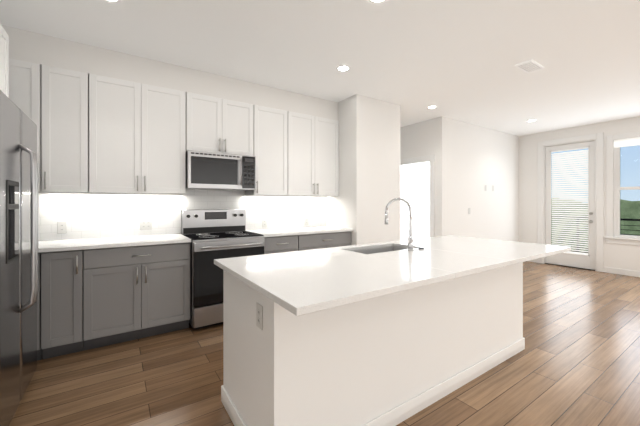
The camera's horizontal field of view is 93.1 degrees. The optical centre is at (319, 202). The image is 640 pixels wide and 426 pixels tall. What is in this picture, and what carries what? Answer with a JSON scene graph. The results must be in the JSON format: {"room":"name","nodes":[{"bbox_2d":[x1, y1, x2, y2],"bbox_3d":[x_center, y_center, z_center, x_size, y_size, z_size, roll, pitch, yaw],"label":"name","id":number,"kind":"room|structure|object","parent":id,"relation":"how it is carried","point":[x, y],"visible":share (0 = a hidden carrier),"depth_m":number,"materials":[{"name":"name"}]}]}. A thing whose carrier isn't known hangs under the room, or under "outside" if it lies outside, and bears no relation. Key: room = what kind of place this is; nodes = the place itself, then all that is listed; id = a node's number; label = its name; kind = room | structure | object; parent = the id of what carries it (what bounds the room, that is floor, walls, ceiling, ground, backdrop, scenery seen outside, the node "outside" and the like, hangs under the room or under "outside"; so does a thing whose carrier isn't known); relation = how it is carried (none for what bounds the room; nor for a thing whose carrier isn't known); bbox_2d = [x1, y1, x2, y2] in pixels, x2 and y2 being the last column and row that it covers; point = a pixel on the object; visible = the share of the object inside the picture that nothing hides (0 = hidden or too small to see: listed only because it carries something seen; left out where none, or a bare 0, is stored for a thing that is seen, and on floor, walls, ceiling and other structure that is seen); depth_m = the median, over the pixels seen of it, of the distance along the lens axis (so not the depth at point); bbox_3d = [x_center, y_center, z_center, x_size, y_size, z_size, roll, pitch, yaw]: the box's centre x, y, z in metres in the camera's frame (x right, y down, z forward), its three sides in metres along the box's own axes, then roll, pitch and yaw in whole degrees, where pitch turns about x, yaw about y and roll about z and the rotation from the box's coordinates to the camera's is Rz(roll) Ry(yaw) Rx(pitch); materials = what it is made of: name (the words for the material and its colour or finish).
{"room":"kitchen","nodes":[
{"label":"kitchen","id":0,"kind":"room"},
{"bbox_2d":[0,24,8,97],"bbox_3d":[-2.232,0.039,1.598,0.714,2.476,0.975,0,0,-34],"label":"upper cabinet","id":1,"kind":"object","parent":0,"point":[4,62],"visible":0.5,"depth_m":2.12,"materials":[{"name":"white wood"}]},
{"bbox_2d":[2,25,337,120],"bbox_3d":[-1.503,-1.339,3.451,4.050,0.268,0.300,0,0,-34],"label":"wall","id":2,"kind":"structure","parent":0,"point":[34,47],"depth_m":3.11,"materials":[{"name":"white paint"}]},
{"bbox_2d":[38,191,325,240],"bbox_3d":[-1.670,-0.098,3.592,4.170,2.750,0.120,0,0,-34],"label":"wall","id":3,"kind":"structure","parent":0,"point":[179,194],"depth_m":3.49,"materials":[{"name":"white paint"}]},
{"bbox_2d":[9,58,46,192],"bbox_3d":[-2.828,-0.647,2.514,0.799,1.104,0.355,0,0,-34],"label":"upper cabinet","id":4,"kind":"object","parent":3,"relation":"attached to","point":[24,87],"visible":0.35,"depth_m":2.58,"materials":[{"name":"white wood"}]},
{"bbox_2d":[41,65,88,192],"bbox_3d":[-2.358,-0.647,2.830,0.323,1.104,0.355,0,0,-34],"label":"upper cabinet","id":5,"kind":"object","parent":3,"relation":"attached to","point":[64,130],"visible":0.98,"depth_m":2.71,"materials":[{"name":"white wood"}]},
{"bbox_2d":[89,74,185,193],"bbox_3d":[-1.872,-0.647,3.155,0.834,1.104,0.355,0,0,-34],"label":"upper cabinet","id":6,"kind":"object","parent":3,"relation":"attached to","point":[137,138],"visible":0.98,"depth_m":3.01,"materials":[{"name":"white wood"}]},
{"bbox_2d":[38,189,325,240],"bbox_3d":[-1.584,0.019,3.571,4.046,0.684,0.008,0,0,-34],"label":"tile backsplash","id":7,"kind":"structure","parent":3,"relation":"attached to","point":[85,215],"depth_m":3.38,"materials":[{"name":"white tile"}]},
{"bbox_2d":[57,222,66,233],"bbox_3d":[-2.504,0.242,2.942,0.070,0.115,0.007,0,0,-34],"label":"outlet","id":8,"kind":"object","parent":7,"relation":"attached to","point":[61,227],"visible":1,"depth_m":2.94,"materials":[{"name":"white plastic"}]},
{"bbox_2d":[140,219,151,229],"bbox_3d":[-1.915,0.242,3.337,0.115,0.115,0.007,0,0,-34],"label":"outlet","id":9,"kind":"object","parent":7,"relation":"attached to","point":[145,224],"visible":1,"depth_m":3.34,"materials":[{"name":"white plastic"}]},
{"bbox_2d":[262,219,266,226],"bbox_3d":[-0.752,0.277,4.117,0.070,0.115,0.007,0,0,-34],"label":"outlet","id":10,"kind":"object","parent":7,"relation":"attached to","point":[264,222],"visible":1,"depth_m":4.12,"materials":[{"name":"white plastic"}]},
{"bbox_2d":[305,217,308,224],"bbox_3d":[-0.196,0.277,4.491,0.070,0.115,0.007,0,0,-34],"label":"outlet","id":11,"kind":"object","parent":7,"relation":"attached to","point":[306,220],"visible":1,"depth_m":4.49,"materials":[{"name":"white plastic"}]},
{"bbox_2d":[186,92,252,155],"bbox_3d":[-1.205,-0.880,3.603,0.762,0.638,0.355,0,0,-34],"label":"upper cabinet","id":12,"kind":"object","parent":3,"relation":"attached to","point":[216,125],"visible":0.85,"depth_m":3.46,"materials":[{"name":"white wood"}]},
{"bbox_2d":[186,150,255,190],"bbox_3d":[-1.179,-0.356,3.565,0.760,0.402,0.447,0,0,-34],"label":"microwave","id":13,"kind":"object","parent":12,"relation":"attached to","point":[215,171],"visible":1,"depth_m":3.40,"materials":[{"name":"silver metal"}]},
{"bbox_2d":[245,105,287,195],"bbox_3d":[-0.692,-0.647,3.948,0.462,1.104,0.355,0,0,-34],"label":"upper cabinet","id":14,"kind":"object","parent":3,"relation":"attached to","point":[270,139],"visible":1,"depth_m":3.83,"materials":[{"name":"white wood"}]},
{"bbox_2d":[284,111,338,195],"bbox_3d":[-0.149,-0.647,4.312,0.833,1.104,0.355,0,0,-34],"label":"upper cabinet","id":15,"kind":"object","parent":3,"relation":"attached to","point":[313,155],"visible":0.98,"depth_m":4.17,"materials":[{"name":"white wood"}]},
{"bbox_2d":[0,0,639,135],"bbox_3d":[1.857,-1.513,2.635,9.120,0.080,11.000,0,0,-34],"label":"ceiling","id":16,"kind":"structure","parent":0,"point":[458,60],"depth_m":2.86,"materials":[{"name":"white paint"}]},
{"bbox_2d":[336,65,349,70],"bbox_3d":[0.254,-1.469,3.318,0.156,0.004,0.156,0,0,-34],"label":"recessed light","id":17,"kind":"object","parent":16,"relation":"in","point":[343,68],"visible":1,"depth_m":3.32,"materials":[{"name":"white paint"}]},
{"bbox_2d":[368,0,385,2],"bbox_3d":[0.416,-1.469,2.162,0.156,0.004,0.156,0,0,-34],"label":"recessed light","id":18,"kind":"object","parent":16,"relation":"in","point":[376,1],"visible":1,"depth_m":2.21,"materials":[{"name":"white paint"}]},
{"bbox_2d":[515,59,544,72],"bbox_3d":[2.262,-1.464,3.268,0.320,0.015,0.160,0,0,-34],"label":"ceiling vent","id":19,"kind":"object","parent":16,"relation":"in","point":[529,66],"visible":0.96,"depth_m":3.25,"materials":[{"name":"white metal"}]},
{"bbox_2d":[9,261,639,425],"bbox_3d":[2.708,1.317,3.206,11.170,0.080,11.000,0,0,-34],"label":"floor","id":20,"kind":"structure","parent":0,"point":[575,361],"depth_m":2.21,"materials":[{"name":"brown wood"}]},
{"bbox_2d":[0,90,37,425],"bbox_3d":[-2.159,0.344,1.662,0.906,1.865,0.910,0,0,-34],"label":"refrigerator","id":21,"kind":"object","parent":20,"relation":"on","point":[18,240],"visible":1,"depth_m":1.77,"materials":[{"name":"grey metal"}]},
{"bbox_2d":[37,252,42,360],"bbox_3d":[-2.732,0.836,2.409,0.841,0.882,0.654,0,0,-34],"label":"base cabinet","id":22,"kind":"object","parent":20,"relation":"on","point":[39,353],"visible":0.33,"depth_m":2.41,"materials":[{"name":"grey wood"}]},
{"bbox_2d":[41,250,83,358],"bbox_3d":[-2.270,0.836,2.719,0.262,0.882,0.654,0,0,-34],"label":"base cabinet","id":23,"kind":"object","parent":20,"relation":"on","point":[61,302],"visible":0.96,"depth_m":2.49,"materials":[{"name":"grey wood"}]},
{"bbox_2d":[83,242,189,349],"bbox_3d":[-1.806,0.836,3.031,0.847,0.882,0.654,0,0,-34],"label":"base cabinet","id":24,"kind":"object","parent":20,"relation":"on","point":[130,293],"visible":0.98,"depth_m":2.76,"materials":[{"name":"grey wood"}]},
{"bbox_2d":[38,234,190,252],"bbox_3d":[-2.271,0.378,2.726,1.964,0.030,0.642,0,0,-34],"label":"countertop","id":25,"kind":"structure","parent":24,"relation":"on","point":[73,244],"depth_m":2.81,"materials":[{"name":"white stone"}]},
{"bbox_2d":[181,209,263,329],"bbox_3d":[-1.097,0.681,3.429,0.752,1.192,0.764,0,0,-34],"label":"range","id":26,"kind":"object","parent":20,"relation":"on","point":[213,234],"visible":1,"depth_m":3.12,"materials":[{"name":"silver metal"}]},
{"bbox_2d":[263,235,297,253],"bbox_3d":[-0.617,0.836,3.829,0.458,0.882,0.654,0,0,-34],"label":"base cabinet","id":27,"kind":"object","parent":20,"relation":"on","point":[279,244],"visible":0.29,"depth_m":3.58,"materials":[{"name":"grey wood"}]},
{"bbox_2d":[298,231,350,250],"bbox_3d":[-0.074,0.836,4.193,0.841,0.882,0.654,0,0,-34],"label":"base cabinet","id":28,"kind":"object","parent":20,"relation":"on","point":[320,240],"visible":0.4,"depth_m":3.92,"materials":[{"name":"grey wood"}]},
{"bbox_2d":[246,226,352,236],"bbox_3d":[-0.271,0.378,4.068,1.312,0.030,0.642,0,0,-34],"label":"countertop","id":29,"kind":"structure","parent":28,"relation":"on","point":[293,231],"depth_m":3.94,"materials":[{"name":"white stone"}]},
{"bbox_2d":[220,263,524,425],"bbox_3d":[0.574,0.835,2.294,2.394,0.884,0.779,0,0,-34],"label":"kitchen island","id":30,"kind":"object","parent":20,"relation":"on","point":[392,333],"depth_m":1.70,"materials":[{"name":"white"}]},
{"bbox_2d":[256,302,262,329],"bbox_3d":[-0.290,0.542,1.447,0.007,0.115,0.070,0,0,-34],"label":"outlet","id":31,"kind":"object","parent":30,"relation":"attached to","point":[259,315],"visible":1,"depth_m":1.44,"materials":[{"name":"white plastic"}]},
{"bbox_2d":[214,235,570,318],"bbox_3d":[0.689,0.378,2.209,2.574,0.030,1.075,0,0,-34],"label":"island countertop","id":32,"kind":"structure","parent":30,"relation":"on","point":[310,282],"depth_m":1.69,"materials":[{"name":"white stone"}]},
{"bbox_2d":[354,243,405,254],"bbox_3d":[0.493,0.484,2.424,0.624,0.206,0.334,0,0,-34],"label":"sink","id":33,"kind":"object","parent":32,"relation":"in","point":[393,246],"depth_m":2.60,"materials":[{"name":"silver metal"}]},
{"bbox_2d":[385,198,413,250],"bbox_3d":[0.619,0.162,2.346,0.121,0.400,0.224,0,0,-34],"label":"faucet","id":34,"kind":"object","parent":32,"relation":"on","point":[410,241],"visible":1,"depth_m":2.30,"materials":[{"name":"silver metal"}]},
{"bbox_2d":[326,94,399,244],"bbox_3d":[-0.068,-0.098,5.727,0.870,2.750,3.320,0,0,-34],"label":"wall","id":35,"kind":"structure","parent":0,"point":[369,158],"depth_m":4.30,"materials":[{"name":"white paint"}]},
{"bbox_2d":[400,166,401,239],"bbox_3d":[0.987,-0.098,8.506,3.980,2.750,0.120,0,0,-34],"label":"wall","id":36,"kind":"structure","parent":0,"point":[400,203],"depth_m":9.47,"materials":[{"name":"white paint"}]},
{"bbox_2d":[400,116,445,236],"bbox_3d":[1.206,-0.098,6.582,0.120,2.750,3.320,0,0,-34],"label":"wall","id":37,"kind":"structure","parent":0,"point":[424,138],"depth_m":5.28,"materials":[{"name":"white paint"}]},
{"bbox_2d":[400,155,433,236],"bbox_3d":[1.771,0.220,5.727,0.137,2.115,0.980,0,0,-34],"label":"door frame","id":38,"kind":"structure","parent":37,"relation":"attached to","point":[423,159],"depth_m":5.34,"materials":[{"name":"white paint"}]},
{"bbox_2d":[446,117,518,241],"bbox_3d":[3.319,-0.098,6.073,2.820,2.750,0.120,0,0,-34],"label":"wall","id":39,"kind":"structure","parent":0,"point":[478,158],"depth_m":5.87,"materials":[{"name":"white paint"}]},
{"bbox_2d":[402,117,639,270],"bbox_3d":[5.576,-0.098,5.131,0.120,2.750,10.600,0,0,-34],"label":"wall","id":40,"kind":"structure","parent":0,"point":[622,256],"depth_m":6.57,"materials":[{"name":"white paint"}]},
{"bbox_2d":[545,141,594,269],"bbox_3d":[4.941,0.050,6.018,0.103,2.430,0.804,0,0,-34],"label":"balcony door","id":41,"kind":"structure","parent":40,"relation":"in","point":[580,259],"depth_m":5.99,"materials":[{"name":"white paint"}]},
{"bbox_2d":[545,263,594,270],"bbox_3d":[4.973,1.272,6.039,0.120,0.011,0.808,0,0,-34],"label":"threshold","id":42,"kind":"object","parent":40,"relation":"attached to","point":[570,266],"visible":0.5,"depth_m":6.00,"materials":[{"name":"brown metal"}]},
{"bbox_2d":[537,133,603,271],"bbox_3d":[4.962,-0.005,6.032,0.138,2.565,1.050,0,0,-34],"label":"door frame","id":43,"kind":"structure","parent":40,"relation":"attached to","point":[598,138],"depth_m":5.66,"materials":[{"name":"white paint"}]},
{"bbox_2d":[604,267,639,276],"bbox_3d":[6.828,1.227,3.144,0.016,0.100,5.845,0,0,-34],"label":"baseboard","id":44,"kind":"structure","parent":40,"relation":"attached to","point":[622,272],"depth_m":5.35,"materials":[{"name":"white paint"}]},
{"bbox_2d":[604,236,639,240],"bbox_3d":[5.620,0.633,4.941,0.080,0.031,1.455,0,0,-34],"label":"window sill","id":45,"kind":"structure","parent":40,"relation":"in","point":[622,238],"depth_m":5.33,"materials":[{"name":"white paint"}]},
{"bbox_2d":[606,132,639,245],"bbox_3d":[5.659,-0.238,4.967,0.107,1.950,1.415,0,0,-34],"label":"window","id":46,"kind":"structure","parent":40,"relation":"in","point":[626,143],"depth_m":5.45,"materials":[{"name":"white paint"}]},
{"label":"outside","id":47,"kind":"structure","parent":0,"visible":0},
{"bbox_3d":[6.028,1.407,5.917,1.495,0.240,5.400,0,0,-34],"label":"floor","id":48,"kind":"structure","parent":47,"visible":0},
{"bbox_2d":[551,216,639,252],"bbox_3d":[6.508,0.812,6.238,0.060,0.950,5.400,0,0,-34],"label":"balcony railing","id":49,"kind":"object","parent":48,"relation":"on","point":[587,217],"depth_m":6.87,"materials":[{"name":"brown metal"}]},
{"bbox_3d":[31.995,31.377,26.116,63.000,0.200,260.000,0,0,-34],"label":"ground","id":50,"kind":"structure","parent":0,"visible":0},
{"bbox_2d":[551,199,639,252],"bbox_3d":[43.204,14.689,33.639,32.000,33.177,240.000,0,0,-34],"label":"tree","id":51,"kind":"object","parent":50,"relation":"on","point":[626,212],"depth_m":50.75,"materials":[{"name":"green plant"}]}
]}

